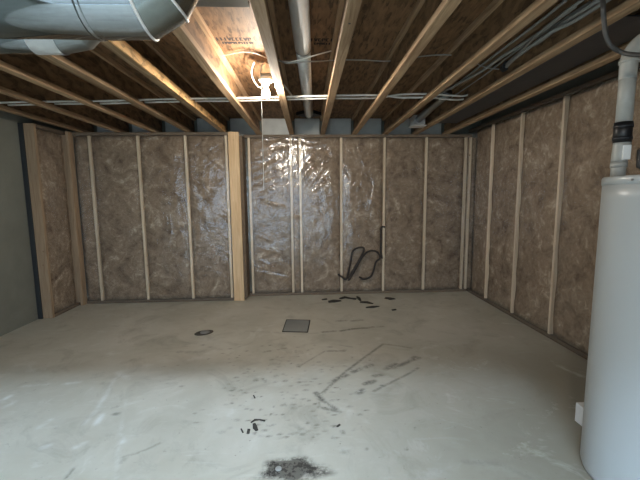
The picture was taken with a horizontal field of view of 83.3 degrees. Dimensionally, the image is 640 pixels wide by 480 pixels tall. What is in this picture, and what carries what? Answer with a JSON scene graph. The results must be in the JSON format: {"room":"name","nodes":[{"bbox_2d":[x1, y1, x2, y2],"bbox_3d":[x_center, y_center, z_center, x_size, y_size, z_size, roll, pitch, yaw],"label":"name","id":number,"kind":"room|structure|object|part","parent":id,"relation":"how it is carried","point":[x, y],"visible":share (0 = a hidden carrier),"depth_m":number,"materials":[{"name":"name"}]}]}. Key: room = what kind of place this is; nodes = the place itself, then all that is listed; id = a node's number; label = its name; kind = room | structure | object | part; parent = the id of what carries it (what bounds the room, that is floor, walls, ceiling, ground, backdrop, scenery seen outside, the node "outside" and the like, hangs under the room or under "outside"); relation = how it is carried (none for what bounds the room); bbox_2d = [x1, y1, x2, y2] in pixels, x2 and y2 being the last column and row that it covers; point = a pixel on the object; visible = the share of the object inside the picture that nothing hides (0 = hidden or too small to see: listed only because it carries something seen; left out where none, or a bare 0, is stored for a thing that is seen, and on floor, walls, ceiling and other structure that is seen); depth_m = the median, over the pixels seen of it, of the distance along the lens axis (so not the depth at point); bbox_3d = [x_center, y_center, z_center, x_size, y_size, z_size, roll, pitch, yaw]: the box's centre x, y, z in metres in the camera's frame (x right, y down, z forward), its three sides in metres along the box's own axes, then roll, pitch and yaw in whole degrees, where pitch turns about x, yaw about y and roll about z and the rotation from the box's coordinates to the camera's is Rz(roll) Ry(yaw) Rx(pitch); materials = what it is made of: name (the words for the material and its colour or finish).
{"room":"unfinished basement","nodes":[
{"label":"unfinished basement","id":0,"kind":"room"},
{"bbox_2d":[0,110,87,335],"bbox_3d":[-3.388,-0.013,2.067,0.200,2.641,6.620,-1,7,-3],"label":"wall","id":1,"kind":"structure","parent":0,"point":[18,304],"depth_m":3.97,"materials":[{"name":"concrete"}]},
{"bbox_2d":[17,123,42,318],"bbox_3d":[-3.357,-0.185,4.179,0.050,2.277,0.017,-1,7,-3],"label":"strip","id":2,"kind":"object","parent":1,"relation":"attached to","point":[20,125],"visible":1,"depth_m":4.17,"materials":[{"name":"plastic"}]},
{"bbox_2d":[73,119,480,294],"bbox_3d":[-0.537,-0.440,5.387,5.810,2.641,0.200,-1,7,-3],"label":"wall","id":3,"kind":"structure","parent":0,"point":[465,130],"depth_m":5.23,"materials":[{"name":"concrete"}]},
{"bbox_2d":[97,126,113,131],"bbox_3d":[-2.874,-1.556,4.989,0.390,0.235,0.065,-1,7,-3],"label":"insulation","id":4,"kind":"object","parent":3,"relation":"attached to","point":[99,129],"visible":0.04,"depth_m":4.96},
{"bbox_2d":[132,124,148,131],"bbox_3d":[-2.414,-1.563,5.010,0.370,0.235,0.065,-1,7,-3],"label":"insulation","id":5,"kind":"object","parent":3,"relation":"attached to","point":[134,128],"visible":0.04,"depth_m":4.98},
{"bbox_2d":[165,122,183,131],"bbox_3d":[-1.970,-1.570,5.030,0.360,0.235,0.065,-1,7,-3],"label":"insulation","id":6,"kind":"object","parent":3,"relation":"attached to","point":[168,127],"visible":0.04,"depth_m":5.00},
{"bbox_2d":[197,119,219,131],"bbox_3d":[-1.523,-1.577,5.051,0.375,0.235,0.065,-1,7,-3],"label":"insulation","id":7,"kind":"object","parent":3,"relation":"attached to","point":[202,125],"visible":0.26,"depth_m":5.01},
{"bbox_2d":[0,291,592,479],"bbox_3d":[-0.374,1.154,2.338,5.810,0.001,6.200,-1,7,-3],"label":"floor","id":8,"kind":"structure","parent":0,"point":[438,385],"depth_m":2.62,"materials":[{"name":"concrete"}]},
{"bbox_2d":[23,123,54,317],"bbox_3d":[-3.299,-0.190,4.211,0.147,2.277,0.038,-1,7,-3],"label":"stud","id":9,"kind":"object","parent":8,"relation":"on","point":[30,136],"visible":0.8,"depth_m":4.19,"materials":[{"name":"wood"}]},
{"bbox_2d":[55,302,80,316],"bbox_3d":[-3.300,0.887,4.633,0.140,0.038,0.530,-1,7,-3],"label":"plate","id":10,"kind":"object","parent":8,"relation":"on","point":[76,304],"visible":0.29,"depth_m":4.60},
{"bbox_2d":[36,129,75,312],"bbox_3d":[-3.307,-0.219,4.476,0.117,2.185,0.480,-1,7,-3],"label":"insulation batt","id":11,"kind":"object","parent":10,"relation":"on","point":[50,151],"visible":0.77,"depth_m":4.46,"materials":[{"name":"brown plastic"}]},
{"bbox_2d":[61,135,79,301],"bbox_3d":[-3.292,-0.251,4.734,0.120,2.196,0.038,-1,7,-3],"label":"stud","id":12,"kind":"object","parent":10,"relation":"on","point":[76,282],"visible":0.36,"depth_m":4.71,"materials":[{"name":"wood"}]},
{"bbox_2d":[35,124,64,134],"bbox_3d":[-3.322,-1.335,4.367,0.140,0.040,0.530,-1,7,-3],"label":"plate","id":13,"kind":"object","parent":12,"relation":"on","point":[39,127],"visible":0.42,"depth_m":4.34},
{"bbox_2d":[65,131,86,305],"bbox_3d":[-3.210,-0.255,4.748,0.038,2.277,0.100,-1,7,-3],"label":"stud","id":14,"kind":"object","parent":8,"relation":"on","point":[68,135],"visible":1,"depth_m":4.72,"materials":[{"name":"wood"}]},
{"bbox_2d":[87,297,233,303],"bbox_3d":[-2.283,0.831,5.022,2.190,0.038,0.140,-1,7,-3],"label":"plate","id":15,"kind":"object","parent":8,"relation":"on","point":[211,298],"visible":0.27,"depth_m":4.96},
{"bbox_2d":[74,136,100,299],"bbox_3d":[-3.099,-0.266,4.850,0.180,2.185,0.116,-1,7,-3],"label":"insulation batt","id":16,"kind":"object","parent":15,"relation":"on","point":[81,142],"visible":0.83,"depth_m":4.80,"materials":[{"name":"brown plastic"}]},
{"bbox_2d":[87,136,104,300],"bbox_3d":[-2.992,-0.269,4.859,0.032,2.196,0.138,-1,7,-3],"label":"stud","id":17,"kind":"object","parent":15,"relation":"on","point":[92,175],"visible":0.56,"depth_m":4.79,"materials":[{"name":"wood"}]},
{"bbox_2d":[91,136,146,299],"bbox_3d":[-2.683,-0.273,4.869,0.581,2.185,0.115,-1,7,-3],"label":"insulation batt","id":18,"kind":"object","parent":15,"relation":"on","point":[115,162],"visible":0.91,"depth_m":4.82,"materials":[{"name":"brown plastic"}]},
{"bbox_2d":[136,136,149,299],"bbox_3d":[-2.376,-0.278,4.887,0.032,2.196,0.138,-1,7,-3],"label":"stud","id":19,"kind":"object","parent":15,"relation":"on","point":[137,137],"visible":0.56,"depth_m":4.82,"materials":[{"name":"wood"}]},
{"bbox_2d":[72,132,227,136],"bbox_3d":[-2.305,-1.391,4.756,2.190,0.040,0.140,-1,7,-3],"label":"plate","id":20,"kind":"object","parent":19,"relation":"on","point":[74,134],"visible":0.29,"depth_m":4.69,"materials":[{"name":"wood"}]},
{"bbox_2d":[139,136,191,298],"bbox_3d":[-2.070,-0.282,4.896,0.575,2.185,0.116,-1,7,-3],"label":"insulation batt","id":21,"kind":"object","parent":15,"relation":"on","point":[162,157],"visible":0.92,"depth_m":4.84,"materials":[{"name":"brown plastic"}]},
{"bbox_2d":[184,135,194,298],"bbox_3d":[-1.765,-0.288,4.914,0.032,2.196,0.138,-1,7,-3],"label":"stud","id":22,"kind":"object","parent":15,"relation":"on","point":[185,136],"visible":0.64,"depth_m":4.84,"materials":[{"name":"wood"}]},
{"bbox_2d":[187,136,230,297],"bbox_3d":[-1.500,-0.291,4.923,0.495,2.185,0.116,-1,7,-3],"label":"insulation batt","id":23,"kind":"object","parent":15,"relation":"on","point":[206,154],"visible":0.96,"depth_m":4.87,"materials":[{"name":"brown plastic"}]},
{"bbox_2d":[224,135,233,297],"bbox_3d":[-1.235,-0.296,4.938,0.032,2.196,0.138,-1,7,-3],"label":"stud","id":24,"kind":"object","parent":15,"relation":"on","point":[225,136],"visible":0.77,"depth_m":4.87,"materials":[{"name":"wood"}]},
{"bbox_2d":[194,330,212,335],"bbox_3d":[-1.229,0.980,3.813,0.196,0.009,0.136,-5,8,-31],"label":"cover","id":25,"kind":"object","parent":8,"relation":"on","point":[203,332],"visible":1,"depth_m":3.80,"materials":[{"name":"metal"}]},
{"bbox_2d":[228,132,244,300],"bbox_3d":[-1.128,-0.290,4.867,0.140,2.277,0.038,-1,7,-3],"label":"post","id":26,"kind":"object","parent":8,"relation":"on","point":[233,137],"visible":1,"depth_m":4.84,"materials":[{"name":"wood"}]},
{"bbox_2d":[253,423,257,430],"bbox_3d":[-0.405,1.161,2.236,0.028,0.009,0.077,-3,7,-21],"label":"flake","id":27,"kind":"object","parent":8,"relation":"on","point":[255,427],"visible":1,"depth_m":2.23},
{"bbox_2d":[282,319,309,332],"bbox_3d":[-0.261,0.951,3.995,0.285,0.009,0.394,0,7,3],"label":"tile","id":28,"kind":"object","parent":8,"relation":"on","point":[291,325],"depth_m":3.97,"materials":[{"name":"grey tile"}]},
{"bbox_2d":[328,300,340,302],"bbox_3d":[0.203,0.827,4.893,0.187,0.027,0.056,-4,7,-24],"label":"strip","id":29,"kind":"object","parent":8,"relation":"on","point":[329,301],"visible":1,"depth_m":4.88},
{"bbox_2d":[339,296,356,299],"bbox_3d":[0.393,0.812,5.053,0.243,0.016,0.110,1,7,9],"label":"strip","id":30,"kind":"object","parent":8,"relation":"on","point":[343,297],"visible":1,"depth_m":5.04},
{"bbox_2d":[249,288,465,295],"bbox_3d":[0.570,0.763,5.351,3.200,0.038,0.140,-1,7,-3],"label":"plate","id":31,"kind":"object","parent":8,"relation":"on","point":[453,289],"visible":0.78,"depth_m":5.28,"materials":[{"name":"wood"}]},
{"bbox_2d":[239,136,249,296],"bbox_3d":[-1.042,-0.305,5.006,0.038,2.192,0.260,-1,7,-3],"label":"stud","id":32,"kind":"object","parent":31,"relation":"on","point":[241,138],"visible":1,"depth_m":4.93,"materials":[{"name":"wood"}]},
{"bbox_2d":[244,134,471,138],"bbox_3d":[0.548,-1.459,5.084,3.200,0.040,0.140,-1,7,-3],"label":"plate","id":33,"kind":"object","parent":32,"relation":"on","point":[315,135],"visible":0.76,"depth_m":5.02,"materials":[{"name":"wood"}]},
{"bbox_2d":[230,119,255,135],"bbox_3d":[-1.073,-1.584,5.071,0.365,0.235,0.065,-1,7,-3],"label":"insulation","id":34,"kind":"object","parent":33,"relation":"on","point":[241,126],"visible":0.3,"depth_m":5.04},
{"bbox_2d":[262,119,288,134],"bbox_3d":[-0.625,-1.591,5.091,0.372,0.235,0.065,-1,7,-3],"label":"insulation","id":35,"kind":"object","parent":33,"relation":"on","point":[270,126],"visible":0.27,"depth_m":5.06},
{"bbox_2d":[294,119,319,134],"bbox_3d":[-0.183,-1.598,5.111,0.353,0.235,0.065,-1,7,-3],"label":"insulation","id":36,"kind":"object","parent":33,"relation":"on","point":[302,126],"visible":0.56,"depth_m":5.08},
{"bbox_2d":[325,119,350,133],"bbox_3d":[0.255,-1.604,5.131,0.365,0.235,0.065,-1,7,-3],"label":"insulation","id":37,"kind":"object","parent":33,"relation":"on","point":[335,126],"visible":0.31,"depth_m":5.10},
{"bbox_2d":[358,119,380,133],"bbox_3d":[0.695,-1.611,5.151,0.355,0.235,0.065,-1,7,-3],"label":"insulation","id":38,"kind":"object","parent":33,"relation":"on","point":[372,126],"visible":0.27,"depth_m":5.12},
{"bbox_2d":[389,119,410,133],"bbox_3d":[1.127,-1.618,5.171,0.350,0.235,0.065,-1,7,-3],"label":"insulation","id":39,"kind":"object","parent":33,"relation":"on","point":[403,128],"visible":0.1,"depth_m":5.14},
{"bbox_2d":[419,123,440,133],"bbox_3d":[1.561,-1.625,5.191,0.360,0.235,0.065,-1,7,-3],"label":"insulation","id":40,"kind":"object","parent":33,"relation":"on","point":[435,129],"visible":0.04,"depth_m":5.17},
{"bbox_2d":[247,138,254,292],"bbox_3d":[-0.978,-0.324,5.149,0.032,2.196,0.138,-1,7,-3],"label":"stud","id":41,"kind":"object","parent":31,"relation":"on","point":[248,139],"visible":0.8,"depth_m":5.08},
{"bbox_2d":[250,138,291,292],"bbox_3d":[-0.689,-0.327,5.158,0.541,2.185,0.116,-1,7,-3],"label":"insulation batt","id":42,"kind":"object","parent":31,"relation":"on","point":[271,203],"visible":0.98,"depth_m":5.11,"materials":[{"name":"brown plastic"}]},
{"bbox_2d":[289,138,294,292],"bbox_3d":[-0.401,-0.333,5.175,0.032,2.196,0.138,-1,7,-3],"label":"stud","id":43,"kind":"object","parent":31,"relation":"on","point":[290,139],"visible":0.98,"depth_m":5.11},
{"bbox_2d":[292,138,300,291],"bbox_3d":[-0.337,-0.332,5.173,0.092,2.185,0.118,-1,7,-3],"label":"insulation batt","id":44,"kind":"object","parent":31,"relation":"on","point":[295,141],"visible":0.93,"depth_m":5.13,"materials":[{"name":"brown plastic"}]},
{"bbox_2d":[299,138,302,291],"bbox_3d":[-0.273,-0.335,5.181,0.032,2.196,0.138,-1,7,-3],"label":"stud","id":45,"kind":"object","parent":31,"relation":"on","point":[300,177],"visible":0.88,"depth_m":5.11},
{"bbox_2d":[301,138,339,291],"bbox_3d":[0.015,-0.338,5.189,0.541,2.185,0.117,-1,7,-3],"label":"insulation batt","id":46,"kind":"object","parent":31,"relation":"on","point":[320,157],"visible":0.98,"depth_m":5.14,"materials":[{"name":"brown plastic"}]},
{"bbox_2d":[340,138,342,291],"bbox_3d":[0.303,-0.343,5.207,0.032,2.196,0.138,-1,7,-3],"label":"stud","id":47,"kind":"object","parent":31,"relation":"on","point":[341,196],"visible":0.8,"depth_m":5.15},
{"bbox_2d":[342,138,382,290],"bbox_3d":[0.609,-0.347,5.218,0.577,2.185,0.115,-1,7,-3],"label":"insulation batt","id":48,"kind":"object","parent":31,"relation":"on","point":[362,158],"visible":0.89,"depth_m":5.15,"materials":[{"name":"brown plastic"}]},
{"bbox_2d":[381,137,385,290],"bbox_3d":[0.915,-0.353,5.235,0.032,2.196,0.138,-1,7,-3],"label":"stud","id":49,"kind":"object","parent":31,"relation":"on","point":[384,138],"visible":0.77,"depth_m":5.17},
{"bbox_2d":[384,138,424,289],"bbox_3d":[1.214,-0.356,5.245,0.562,2.185,0.116,-1,7,-3],"label":"insulation batt","id":50,"kind":"object","parent":31,"relation":"on","point":[405,157],"visible":0.98,"depth_m":5.19,"materials":[{"name":"brown fabric"}]},
{"bbox_2d":[421,137,427,289],"bbox_3d":[1.513,-0.362,5.262,0.032,2.196,0.138,-1,7,-3],"label":"stud","id":51,"kind":"object","parent":31,"relation":"on","point":[426,138],"visible":0.66,"depth_m":5.20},
{"bbox_2d":[424,138,463,288],"bbox_3d":[1.798,-0.365,5.271,0.534,2.185,0.116,-1,7,-3],"label":"insulation batt","id":52,"kind":"object","parent":31,"relation":"on","point":[445,161],"visible":0.93,"depth_m":5.22,"materials":[{"name":"brown fabric"}]},
{"bbox_2d":[459,137,467,288],"bbox_3d":[2.082,-0.371,5.288,0.032,2.196,0.138,-1,7,-3],"label":"stud","id":53,"kind":"object","parent":31,"relation":"on","point":[465,138],"visible":0.56,"depth_m":5.22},
{"bbox_2d":[462,138,468,287],"bbox_3d":[2.116,-0.371,5.287,0.031,2.185,0.112,-1,7,-3],"label":"insulation batt","id":54,"kind":"object","parent":31,"relation":"on","point":[468,138],"visible":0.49,"depth_m":5.23,"materials":[{"name":"brown fabric"}]},
{"bbox_2d":[463,137,471,288],"bbox_3d":[2.149,-0.372,5.291,0.032,2.196,0.138,-1,7,-3],"label":"stud","id":55,"kind":"object","parent":31,"relation":"on","point":[470,138],"visible":0.55,"depth_m":5.22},
{"bbox_2d":[466,288,587,359],"bbox_3d":[2.356,0.986,3.344,0.140,0.038,4.380,-1,7,-3],"label":"plate","id":56,"kind":"object","parent":8,"relation":"on","point":[553,337],"visible":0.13,"depth_m":3.78,"materials":[{"name":"wood"}]},
{"bbox_2d":[466,138,476,287],"bbox_3d":[2.208,-0.372,5.290,0.082,2.185,0.115,-1,7,-3],"label":"insulation batt","id":57,"kind":"object","parent":56,"relation":"on","point":[474,140],"visible":0.57,"depth_m":5.24,"materials":[{"name":"brown fabric"}]},
{"bbox_2d":[471,125,491,295],"bbox_3d":[2.258,-0.375,4.962,0.117,2.269,0.444,-1,7,-3],"label":"insulation batt","id":58,"kind":"object","parent":56,"relation":"on","point":[481,195],"visible":0.73,"depth_m":4.94,"materials":[{"name":"brown fabric"}]},
{"bbox_2d":[484,124,494,297],"bbox_3d":[2.274,-0.347,4.724,0.138,2.280,0.027,-1,7,-3],"label":"stud","id":59,"kind":"object","parent":56,"relation":"on","point":[493,125],"visible":0.44,"depth_m":4.71,"materials":[{"name":"wood"}]},
{"bbox_2d":[487,114,520,310],"bbox_3d":[2.284,-0.310,4.416,0.117,2.269,0.584,-1,7,-3],"label":"insulation batt","id":60,"kind":"object","parent":56,"relation":"on","point":[507,132],"visible":0.8,"depth_m":4.38,"materials":[{"name":"brown fabric"}]},
{"bbox_2d":[510,112,525,312],"bbox_3d":[2.303,-0.274,4.109,0.138,2.280,0.027,-1,7,-3],"label":"stud","id":61,"kind":"object","parent":56,"relation":"on","point":[522,122],"visible":0.44,"depth_m":4.09,"materials":[{"name":"wood"}]},
{"bbox_2d":[514,99,562,330],"bbox_3d":[2.314,-0.235,3.784,0.117,2.269,0.619,-1,7,-3],"label":"insulation batt","id":62,"kind":"object","parent":56,"relation":"on","point":[542,130],"visible":0.81,"depth_m":3.74,"materials":[{"name":"brown fabric"}]},
{"bbox_2d":[547,96,569,333],"bbox_3d":[2.334,-0.196,3.459,0.138,2.280,0.027,-1,7,-3],"label":"stud","id":63,"kind":"object","parent":56,"relation":"on","point":[566,99],"visible":0.44,"depth_m":3.43,"materials":[{"name":"wood"}]},
{"bbox_2d":[469,62,639,132],"bbox_3d":[2.333,-1.320,3.068,0.140,0.040,4.380,-1,7,-3],"label":"plate","id":64,"kind":"object","parent":63,"relation":"on","point":[614,74],"visible":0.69,"depth_m":3.44,"materials":[{"name":"wood"}]},
{"bbox_2d":[553,77,617,353],"bbox_3d":[2.345,-0.158,3.139,0.116,2.269,0.609,-1,7,-3],"label":"insulation batt","id":65,"kind":"object","parent":56,"relation":"on","point":[592,110],"visible":0.66,"depth_m":3.15,"materials":[{"name":"brown fabric"}]},
{"bbox_2d":[626,69,639,174],"bbox_3d":[2.377,-0.081,2.497,0.113,2.269,0.614,-1,7,-3],"label":"insulation batt","id":66,"kind":"object","parent":56,"relation":"on","point":[631,169],"visible":0.09,"depth_m":2.63,"materials":[{"name":"brown fabric"}]},
{"bbox_2d":[580,175,639,479],"bbox_3d":[1.607,0.456,1.687,0.550,1.501,0.553,-1,7,-3],"label":"water heater","id":67,"kind":"object","parent":8,"relation":"on","point":[610,435],"visible":1,"depth_m":1.64,"materials":[{"name":"white metal"}]},
{"bbox_2d":[575,402,583,425],"bbox_3d":[1.696,1.090,2.166,0.170,0.123,0.210,-1,7,-3],"label":"block","id":68,"kind":"object","parent":67,"relation":"attached to","point":[579,405],"visible":0.2,"depth_m":2.23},
{"bbox_2d":[610,34,639,176],"bbox_3d":[1.621,-0.658,1.729,0.347,0.699,0.082,1,7,12],"label":"vent pipe","id":69,"kind":"object","parent":67,"relation":"on","point":[622,138],"visible":0.87,"depth_m":1.74,"materials":[{"name":"grey plastic"}]},
{"bbox_2d":[636,148,639,168],"bbox_3d":[1.641,-0.438,1.633,0.235,0.285,0.226,-1,7,-3],"label":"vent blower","id":70,"kind":"object","parent":67,"relation":"on","point":[638,150],"visible":1,"depth_m":1.72,"materials":[{"name":"black plastic"}]},
{"bbox_3d":[0.575,-0.342,5.131,3.195,2.262,0.026,-1,7,-3],"label":"plastic sheet","id":71,"kind":"object","parent":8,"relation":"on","visible":0},
{"bbox_2d":[338,247,380,280],"bbox_3d":[0.567,0.340,5.187,0.632,0.495,0.064,-1,7,-3],"label":"cord","id":72,"kind":"object","parent":71,"relation":"hanging from","point":[363,254],"visible":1,"depth_m":5.18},
{"bbox_2d":[380,226,384,258],"bbox_3d":[0.898,0.034,5.183,0.076,0.474,0.034,-1,7,-3],"label":"strap","id":73,"kind":"object","parent":71,"relation":"hanging from","point":[381,227],"visible":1,"depth_m":5.17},
{"bbox_2d":[96,0,619,118],"bbox_3d":[-0.399,-1.359,2.047,5.810,0.018,6.220,-1,7,-3],"label":"ceiling","id":74,"kind":"structure","parent":0,"point":[379,23],"depth_m":2.73,"materials":[{"name":"wood"}]},
{"bbox_2d":[0,93,93,131],"bbox_3d":[-3.003,-1.185,1.904,0.066,0.240,6.100,-1,7,-2],"label":"joist","id":75,"kind":"object","parent":74,"relation":"attached to","point":[34,112],"visible":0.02,"depth_m":4.00,"materials":[{"name":"wood"}]},
{"bbox_2d":[0,70,128,131],"bbox_3d":[-2.533,-1.193,1.926,0.066,0.240,6.100,-1,7,-2],"label":"joist","id":76,"kind":"object","parent":74,"relation":"attached to","point":[13,86],"visible":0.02,"depth_m":3.47,"materials":[{"name":"wood"}]},
{"bbox_2d":[0,54,162,131],"bbox_3d":[-2.084,-1.200,1.946,0.066,0.240,6.100,-1,7,-2],"label":"joist","id":77,"kind":"object","parent":74,"relation":"attached to","point":[36,69],"visible":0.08,"depth_m":3.06,"materials":[{"name":"wood"}]},
{"bbox_2d":[0,39,100,54],"bbox_3d":[-1.831,-0.975,1.612,1.718,0.261,0.162,-1,7,-3],"label":"duct","id":78,"kind":"object","parent":77,"relation":"hanging from","point":[7,46],"visible":0.2,"depth_m":1.62,"materials":[{"name":"metal"}]},
{"bbox_2d":[41,47,195,131],"bbox_3d":[-1.644,-1.206,1.966,0.066,0.240,6.100,-1,7,-2],"label":"joist","id":79,"kind":"object","parent":74,"relation":"attached to","point":[94,65],"visible":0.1,"depth_m":3.02,"materials":[{"name":"wood"}]},
{"bbox_2d":[100,40,228,131],"bbox_3d":[-1.183,-1.212,1.987,0.078,0.244,6.100,-1,7,-2],"label":"joist","id":80,"kind":"object","parent":74,"relation":"attached to","point":[146,57],"visible":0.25,"depth_m":2.83,"materials":[{"name":"wood"}]},
{"bbox_2d":[0,0,197,41],"bbox_3d":[-1.318,-0.974,1.233,1.819,0.526,0.269,-1,7,-3],"label":"duct","id":81,"kind":"object","parent":80,"relation":"hanging from","point":[100,20],"visible":1,"depth_m":1.22,"materials":[{"name":"metal"}]},
{"bbox_2d":[0,94,463,103],"bbox_3d":[-0.802,-1.348,3.414,4.544,0.097,0.330,0,7,2],"label":"cable","id":82,"kind":"object","parent":80,"relation":"attached to","point":[337,94],"visible":0.62,"depth_m":3.30,"materials":[{"name":"plastic"}]},
{"bbox_2d":[8,93,467,105],"bbox_3d":[-0.806,-1.372,3.461,4.548,0.100,0.316,0,7,5],"label":"cable","id":83,"kind":"object","parent":80,"relation":"attached to","point":[401,93],"visible":0.62,"depth_m":3.42,"materials":[{"name":"plastic"}]},
{"bbox_2d":[172,7,261,134],"bbox_3d":[-0.745,-1.220,2.007,0.066,0.240,6.100,-1,7,-2],"label":"joist","id":84,"kind":"object","parent":74,"relation":"attached to","point":[195,36],"visible":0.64,"depth_m":2.57,"materials":[{"name":"wood"}]},
{"bbox_2d":[195,0,249,6],"bbox_3d":[-0.505,-1.061,1.526,0.376,0.026,0.226,-1,7,-3],"label":"pan","id":85,"kind":"object","parent":84,"relation":"attached to","point":[201,3],"visible":0.67,"depth_m":1.61,"materials":[{"name":"metal"}]},
{"bbox_2d":[215,37,253,43],"bbox_3d":[-0.599,-1.407,2.544,0.251,0.001,0.108,-1,7,-3],"label":"printed lettering","id":86,"kind":"object","parent":74,"relation":"attached to","point":[229,38],"visible":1,"depth_m":2.54,"materials":[{"name":"black"}]},
{"bbox_2d":[250,0,293,134],"bbox_3d":[-0.294,-1.227,2.027,0.066,0.240,6.100,-1,7,-2],"label":"joist","id":87,"kind":"object","parent":74,"relation":"attached to","point":[263,10],"visible":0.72,"depth_m":2.27,"materials":[{"name":"wood"}]},
{"bbox_2d":[259,73,272,185],"bbox_3d":[-0.428,-0.864,2.921,0.115,0.915,0.114,-1,7,-3],"label":"light fixture","id":88,"kind":"object","parent":87,"relation":"attached to","point":[265,79],"visible":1,"depth_m":2.85,"materials":[{"name":"white ceramic"}]},
{"bbox_2d":[251,61,263,87],"bbox_3d":[-0.526,-1.341,2.952,0.093,0.081,0.438,0,7,4],"label":"cable","id":89,"kind":"object","parent":88,"relation":"attached to","point":[253,61],"visible":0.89,"depth_m":2.96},
{"bbox_3d":[-0.431,-1.185,2.883,0.060,0.090,0.060,-1,7,-3],"label":"light bulb","id":90,"kind":"part","parent":88,"relation":"part of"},
{"bbox_2d":[223,50,330,61],"bbox_3d":[-0.384,-1.329,2.701,0.979,0.179,0.302,3,8,26],"label":"wire","id":91,"kind":"object","parent":74,"relation":"attached to","point":[330,50],"visible":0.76,"depth_m":2.54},
{"bbox_2d":[288,0,312,117],"bbox_3d":[-0.111,-1.264,2.032,0.111,0.160,4.944,-1,7,-1],"label":"pipe","id":92,"kind":"object","parent":74,"relation":"attached to","point":[299,10],"visible":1,"depth_m":2.23,"materials":[{"name":"metal"}]},
{"bbox_2d":[296,110,320,116],"bbox_3d":[-0.148,-1.642,4.679,0.244,0.040,0.244,5,9,41],"label":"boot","id":93,"kind":"object","parent":74,"relation":"attached to","point":[300,113],"visible":0.57,"depth_m":4.64,"materials":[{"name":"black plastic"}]},
{"bbox_2d":[311,38,331,44],"bbox_3d":[0.010,-1.417,2.572,0.151,0.001,0.108,-1,7,-3],"label":"printed lettering","id":94,"kind":"object","parent":74,"relation":"attached to","point":[318,39],"visible":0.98,"depth_m":2.55,"materials":[{"name":"black"}]},
{"bbox_2d":[320,0,361,133],"bbox_3d":[0.139,-1.233,2.047,0.066,0.241,6.100,-1,7,-2],"label":"joist","id":95,"kind":"object","parent":74,"relation":"attached to","point":[347,10],"visible":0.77,"depth_m":2.29,"materials":[{"name":"wood"}]},
{"bbox_2d":[352,0,461,133],"bbox_3d":[0.583,-1.241,2.067,0.066,0.240,6.100,-1,7,-2],"label":"joist","id":96,"kind":"object","parent":74,"relation":"attached to","point":[426,17],"visible":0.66,"depth_m":2.35,"materials":[{"name":"wood"}]},
{"bbox_2d":[382,0,558,133],"bbox_3d":[1.018,-1.248,2.087,0.066,0.240,6.100,-1,7,-2],"label":"joist","id":97,"kind":"object","parent":74,"relation":"attached to","point":[501,20],"visible":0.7,"depth_m":2.37,"materials":[{"name":"wood"}]},
{"bbox_2d":[279,54,498,69],"bbox_3d":[0.628,-1.320,2.716,1.865,0.152,0.293,-2,7,-11],"label":"wire","id":98,"kind":"object","parent":97,"relation":"attached to","point":[435,54],"visible":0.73,"depth_m":2.72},
{"bbox_2d":[412,0,639,133],"bbox_3d":[1.447,-1.254,2.106,0.066,0.240,6.100,-1,7,-2],"label":"joist","id":99,"kind":"object","parent":74,"relation":"attached to","point":[563,39],"visible":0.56,"depth_m":2.40,"materials":[{"name":"wood"}]},
{"bbox_2d":[408,88,451,127],"bbox_3d":[1.250,-1.462,4.067,0.190,0.177,1.102,-1,7,-3],"label":"metal box","id":100,"kind":"object","parent":99,"relation":"attached to","point":[416,121],"visible":0.94,"depth_m":4.13,"materials":[{"name":"metal"}]},
{"bbox_2d":[450,0,566,89],"bbox_3d":[1.294,-1.384,2.781,0.027,0.018,1.733,-1,7,-1],"label":"cable","id":101,"kind":"object","parent":100,"relation":"on","point":[560,4],"visible":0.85,"depth_m":2.34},
{"bbox_2d":[452,1,590,96],"bbox_3d":[1.406,-1.382,2.840,0.039,0.014,1.844,-1,7,-1],"label":"cable","id":102,"kind":"object","parent":99,"relation":"attached to","point":[588,2],"visible":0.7,"depth_m":2.49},
{"bbox_2d":[505,0,583,64],"bbox_3d":[1.433,-1.325,2.699,0.071,0.018,1.874,0,7,8],"label":"cable","id":103,"kind":"object","parent":99,"relation":"attached to","point":[578,2],"visible":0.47,"depth_m":2.07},
{"bbox_2d":[432,6,576,99],"bbox_3d":[1.302,-1.377,2.888,0.081,0.024,1.907,-1,7,-6],"label":"cable","id":104,"kind":"object","parent":103,"relation":"on","point":[526,41],"visible":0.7,"depth_m":2.65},
{"bbox_2d":[505,0,610,67],"bbox_3d":[1.454,-1.311,2.709,0.133,0.024,1.878,0,7,4],"label":"cable","id":105,"kind":"object","parent":99,"relation":"attached to","point":[596,6],"visible":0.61,"depth_m":2.12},
{"bbox_2d":[535,0,599,45],"bbox_3d":[1.495,-1.344,2.765,0.110,0.024,1.888,0,7,6],"label":"cable","id":106,"kind":"object","parent":99,"relation":"attached to","point":[594,2],"visible":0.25,"depth_m":1.98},
{"bbox_2d":[500,60,507,71],"bbox_3d":[1.422,-1.326,2.752,0.068,0.068,0.065,0,7,9],"label":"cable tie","id":107,"kind":"object","parent":106,"relation":"attached to","point":[502,67],"visible":0.6,"depth_m":2.73,"materials":[{"name":"black plastic"}]},
{"bbox_2d":[442,8,639,133],"bbox_3d":[1.887,-1.261,2.126,0.066,0.240,6.100,-1,7,-2],"label":"joist","id":108,"kind":"object","parent":74,"relation":"attached to","point":[609,56],"visible":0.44,"depth_m":2.94,"materials":[{"name":"wood"}]},
{"bbox_2d":[439,15,639,122],"bbox_3d":[1.629,-1.316,3.196,0.325,0.010,2.700,-1,7,-3],"label":"pan","id":109,"kind":"object","parent":108,"relation":"attached to","point":[627,28],"visible":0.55,"depth_m":2.52,"materials":[{"name":"metal"}]},
{"bbox_2d":[600,0,639,57],"bbox_3d":[1.290,-1.006,1.511,0.174,0.593,0.421,-1,7,-3],"label":"hose","id":110,"kind":"object","parent":74,"relation":"hanging from","point":[606,36],"visible":1,"depth_m":1.56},
{"bbox_2d":[481,59,619,124],"bbox_3d":[2.615,-0.106,2.339,0.200,2.641,6.620,-1,7,-3],"label":"wall","id":111,"kind":"structure","parent":0,"point":[611,67],"depth_m":3.66,"materials":[{"name":"concrete"}]}
]}

